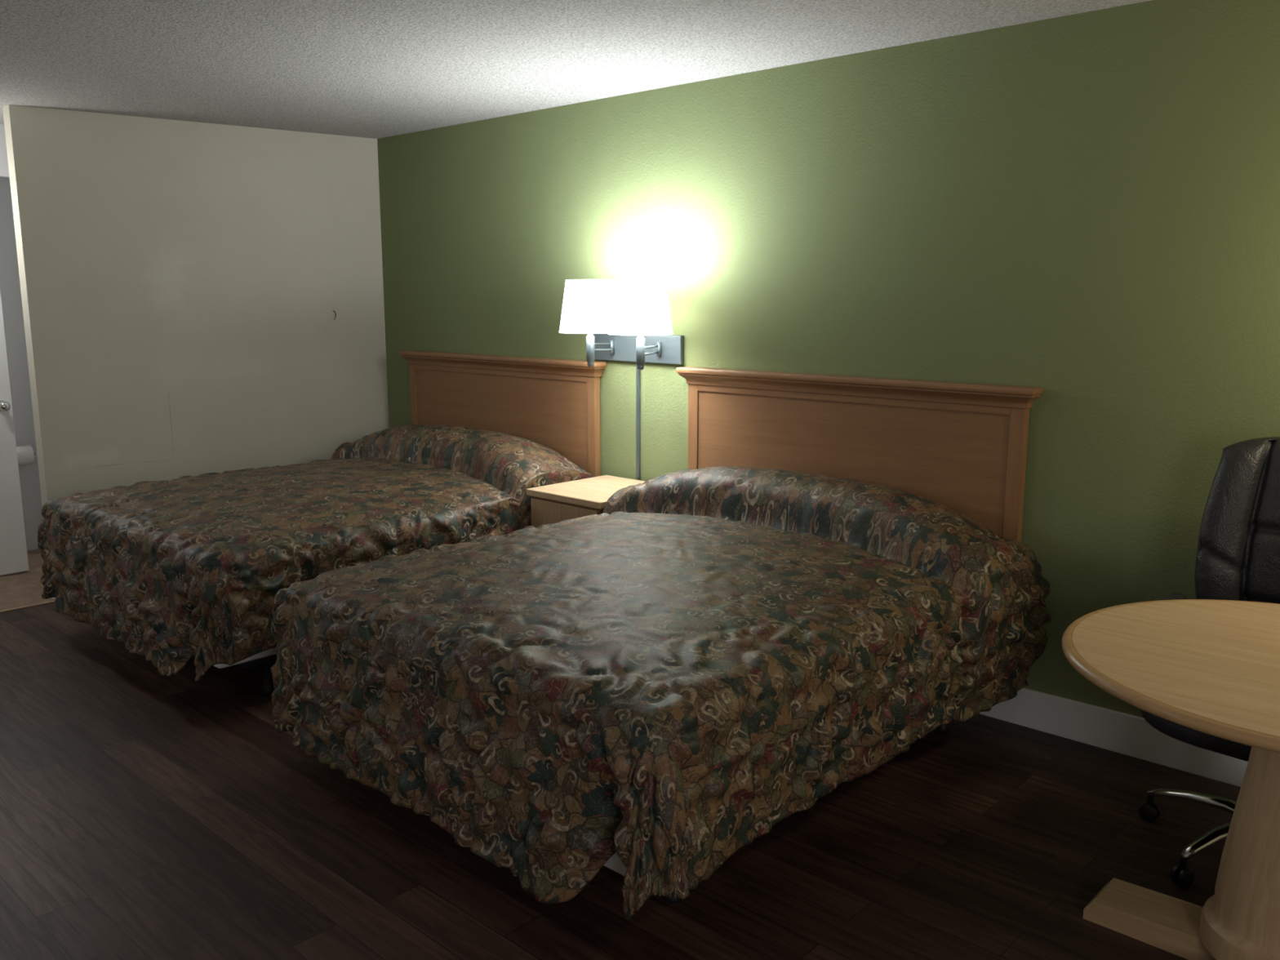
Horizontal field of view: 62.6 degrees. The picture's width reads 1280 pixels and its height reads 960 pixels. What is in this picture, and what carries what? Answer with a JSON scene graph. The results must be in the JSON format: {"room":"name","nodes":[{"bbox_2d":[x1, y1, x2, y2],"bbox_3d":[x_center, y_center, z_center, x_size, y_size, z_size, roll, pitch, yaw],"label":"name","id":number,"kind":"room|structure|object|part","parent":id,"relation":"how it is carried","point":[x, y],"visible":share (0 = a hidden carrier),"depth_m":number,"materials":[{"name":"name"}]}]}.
{"room":"hotel room","nodes":[
{"label":"hotel room","id":0,"kind":"room"},
{"bbox_2d":[0,124,9,178],"bbox_3d":[-3.673,-1.714,5.378,0.100,0.270,1.450,9,13,42],"label":"wall header","id":1,"kind":"structure","parent":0,"point":[4,170],"depth_m":5.61,"materials":[{"name":"white paint"}]},
{"bbox_2d":[0,291,28,575],"bbox_3d":[-3.715,-0.465,5.493,0.115,2.088,0.785,9,13,42],"label":"door","id":2,"kind":"structure","parent":1,"relation":"in","point":[13,548],"depth_m":5.84,"materials":[{"name":"white paint"}]},
{"bbox_3d":[-3.470,-0.402,5.741,0.075,0.060,0.060,9,13,42],"label":"knob","id":3,"kind":"part","parent":2,"relation":"part of","materials":[{"name":"silver metal"}]},
{"bbox_2d":[0,177,43,551],"bbox_3d":[-3.760,-0.780,6.338,0.100,2.440,0.420,9,13,42],"label":"wall","id":4,"kind":"structure","parent":0,"point":[10,285],"depth_m":6.31,"materials":[{"name":"white paint"}]},
{"bbox_2d":[16,444,35,465],"bbox_3d":[-3.713,-0.148,6.322,0.138,0.116,0.137,9,13,42],"label":"toilet paper roll","id":5,"kind":"object","parent":4,"relation":"attached to","point":[25,455],"visible":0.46,"depth_m":6.29,"materials":[{"name":"white paper"}]},
{"bbox_2d":[2,104,389,518],"bbox_3d":[-2.332,-0.695,5.847,1.867,2.440,0.197,-7,12,-36],"label":"wall","id":6,"kind":"structure","parent":0,"point":[182,282],"depth_m":5.63,"materials":[{"name":"paint"}]},
{"bbox_2d":[0,0,1151,138],"bbox_3d":[-1.770,-1.448,2.770,9.750,0.100,5.520,9,13,42],"label":"ceiling","id":7,"kind":"structure","parent":0,"point":[366,68],"depth_m":3.85,"materials":[{"name":"white paint"}]},
{"bbox_2d":[0,549,1240,959],"bbox_3d":[-1.770,1.044,3.204,9.750,0.080,5.320,9,13,42],"label":"floor","id":8,"kind":"structure","parent":0,"point":[145,814],"depth_m":2.95,"materials":[{"name":"brown wood"}]},
{"bbox_2d":[0,600,54,612],"bbox_3d":[-3.298,0.676,5.070,0.020,0.005,0.918,9,13,42],"label":"trim","id":9,"kind":"structure","parent":8,"relation":"on","point":[50,602],"depth_m":5.30,"materials":[{"name":"brown wood"}]},
{"bbox_2d":[37,350,606,694],"bbox_3d":[-1.477,0.073,4.964,1.807,1.230,2.092,9,13,42],"label":"bed","id":10,"kind":"object","parent":8,"relation":"on","point":[173,571],"visible":0.9,"depth_m":4.52,"materials":[{"name":"multicoloured fabric"}]},
{"bbox_3d":[-1.420,0.507,5.069,1.400,0.038,1.720,9,13,42],"label":"frame","id":11,"kind":"part","parent":10,"relation":"part of","materials":[{"name":"metal"}]},
{"bbox_3d":[-1.465,0.762,4.142,0.052,0.153,0.052,9,13,42],"label":"leg","id":12,"kind":"part","parent":10,"relation":"part of","materials":[{"name":"metal"}]},
{"bbox_3d":[-0.765,-0.577,5.593,1.420,0.035,0.036,9,13,42],"label":"rail","id":13,"kind":"part","parent":10,"relation":"part of","materials":[{"name":"brown wood"}]},
{"bbox_3d":[-0.763,-0.171,5.666,1.430,0.830,0.030,9,13,42],"label":"headboard panel","id":14,"kind":"part","parent":10,"relation":"part of","materials":[{"name":"brown wood"}]},
{"bbox_3d":[-0.776,-0.620,5.574,1.608,0.074,0.083,9,13,42],"label":"crown moulding","id":15,"kind":"part","parent":10,"relation":"part of","materials":[{"name":"brown wood"}]},
{"bbox_2d":[526,475,644,527],"bbox_3d":[-0.173,0.373,4.826,0.474,0.685,0.535,9,13,42],"label":"nightstand","id":16,"kind":"object","parent":8,"relation":"on","point":[556,503],"visible":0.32,"depth_m":4.67,"materials":[{"name":"brown wood"}]},
{"bbox_3d":[-0.331,0.205,4.625,0.424,0.205,0.020,9,13,42],"label":"drawer","id":17,"kind":"part","parent":16,"relation":"part of","materials":[{"name":"brown wood"}]},
{"bbox_2d":[270,366,1051,919],"bbox_3d":[0.107,0.324,3.519,1.822,1.230,2.137,9,13,42],"label":"bed","id":18,"kind":"object","parent":8,"relation":"on","point":[837,573],"visible":1,"depth_m":3.04,"materials":[{"name":"multicoloured fabric"}]},
{"bbox_3d":[0.086,1.010,2.718,0.052,0.153,0.052,9,13,42],"label":"leg","id":19,"kind":"part","parent":18,"relation":"part of","materials":[{"name":"metal"}]},
{"bbox_3d":[0.787,0.077,4.241,1.430,0.830,0.030,9,13,42],"label":"headboard panel","id":20,"kind":"part","parent":18,"relation":"part of","materials":[{"name":"brown wood"}]},
{"bbox_3d":[0.785,-0.329,4.168,1.420,0.035,0.036,9,13,42],"label":"rail","id":21,"kind":"part","parent":18,"relation":"part of","materials":[{"name":"brown wood"}]},
{"bbox_3d":[0.774,-0.372,4.149,1.608,0.074,0.083,9,13,42],"label":"crown moulding","id":22,"kind":"part","parent":18,"relation":"part of","materials":[{"name":"brown wood"}]},
{"bbox_3d":[1.088,0.826,3.777,0.052,0.153,0.052,9,13,42],"label":"leg","id":23,"kind":"part","parent":18,"relation":"part of","materials":[{"name":"metal"}]},
{"bbox_2d":[1062,599,1279,959],"bbox_3d":[1.466,0.770,2.355,1.020,0.751,1.020,9,13,42],"label":"round table","id":24,"kind":"object","parent":8,"relation":"on","point":[1211,667],"visible":1,"depth_m":2.35,"materials":[{"name":"brown wood"}]},
{"bbox_2d":[1137,436,1279,888],"bbox_3d":[1.714,0.488,2.808,0.677,1.152,0.689,9,13,42],"label":"office chair","id":25,"kind":"object","parent":8,"relation":"on","point":[1237,558],"visible":0.56,"depth_m":2.96,"materials":[{"name":"black leather"}]},
{"bbox_3d":[1.487,0.360,2.991,0.060,0.049,0.358,9,13,42],"label":"armrest","id":26,"kind":"part","parent":25,"relation":"part of","materials":[{"name":"black leather"}]},
{"bbox_3d":[1.609,0.924,3.027,0.048,0.069,0.287,-8,13,-39],"label":"arm","id":27,"kind":"part","parent":25,"relation":"part of","materials":[{"name":"silver metal"}]},
{"bbox_3d":[1.690,0.598,2.800,0.580,0.145,0.610,9,13,42],"label":"seat","id":28,"kind":"part","parent":25,"relation":"part of","materials":[{"name":"black leather"}]},
{"bbox_3d":[1.562,0.959,2.823,0.287,0.069,0.048,-5,11,-24],"label":"arm","id":29,"kind":"part","parent":25,"relation":"part of","materials":[{"name":"silver metal"}]},
{"bbox_3d":[1.864,0.218,2.900,0.570,0.652,0.196,9,13,42],"label":"backrest","id":30,"kind":"part","parent":25,"relation":"part of","materials":[{"name":"black leather"}]},
{"bbox_2d":[377,0,1279,717],"bbox_3d":[1.022,-0.384,4.059,7.150,2.440,0.120,9,13,42],"label":"wall","id":31,"kind":"structure","parent":0,"point":[1083,209],"depth_m":3.75,"materials":[{"name":"paint"}]},
{"bbox_2d":[559,278,684,478],"bbox_3d":[-0.101,-0.435,4.758,0.666,0.922,0.392,9,13,42],"label":"wall lamp","id":32,"kind":"object","parent":31,"relation":"attached to","point":[628,319],"visible":1,"depth_m":4.62,"materials":[{"name":"white fabric"}]},
{"bbox_3d":[-0.224,-0.781,4.740,0.283,0.234,0.283,9,13,42],"label":"lamp shade","id":33,"kind":"part","parent":32,"relation":"part of","materials":[{"name":"white fabric"}]},
{"bbox_3d":[-0.220,-0.601,4.899,0.102,0.011,0.241,4,11,23],"label":"arm","id":34,"kind":"part","parent":32,"relation":"part of","materials":[{"name":"silver metal"}]},
{"bbox_3d":[-0.220,-0.628,4.894,0.102,0.011,0.241,4,11,23],"label":"arm","id":35,"kind":"part","parent":32,"relation":"part of","materials":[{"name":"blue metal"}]},
{"bbox_3d":[-0.007,-0.280,4.959,0.016,0.548,0.014,9,13,42],"label":"cord","id":36,"kind":"part","parent":32,"relation":"part of","materials":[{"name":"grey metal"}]},
{"bbox_3d":[0.002,-0.745,4.531,0.283,0.234,0.283,9,13,42],"label":"lamp shade","id":37,"kind":"part","parent":32,"relation":"part of","materials":[{"name":"white fabric"}]},
{"bbox_3d":[0.047,-0.562,4.677,0.024,0.011,0.242,3,10,18],"label":"arm","id":38,"kind":"part","parent":32,"relation":"part of","materials":[{"name":"silver metal"}]},
{"bbox_3d":[0.047,-0.590,4.672,0.024,0.011,0.242,3,10,18],"label":"arm","id":39,"kind":"part","parent":32,"relation":"part of","materials":[{"name":"silver metal"}]},
{"bbox_2d":[979,687,1248,786],"bbox_3d":[1.002,0.761,4.184,6.880,0.142,0.015,9,13,42],"label":"baseboard","id":40,"kind":"structure","parent":31,"relation":"attached to","point":[1120,732],"depth_m":3.61,"materials":[{"name":"white paint"}]}
]}

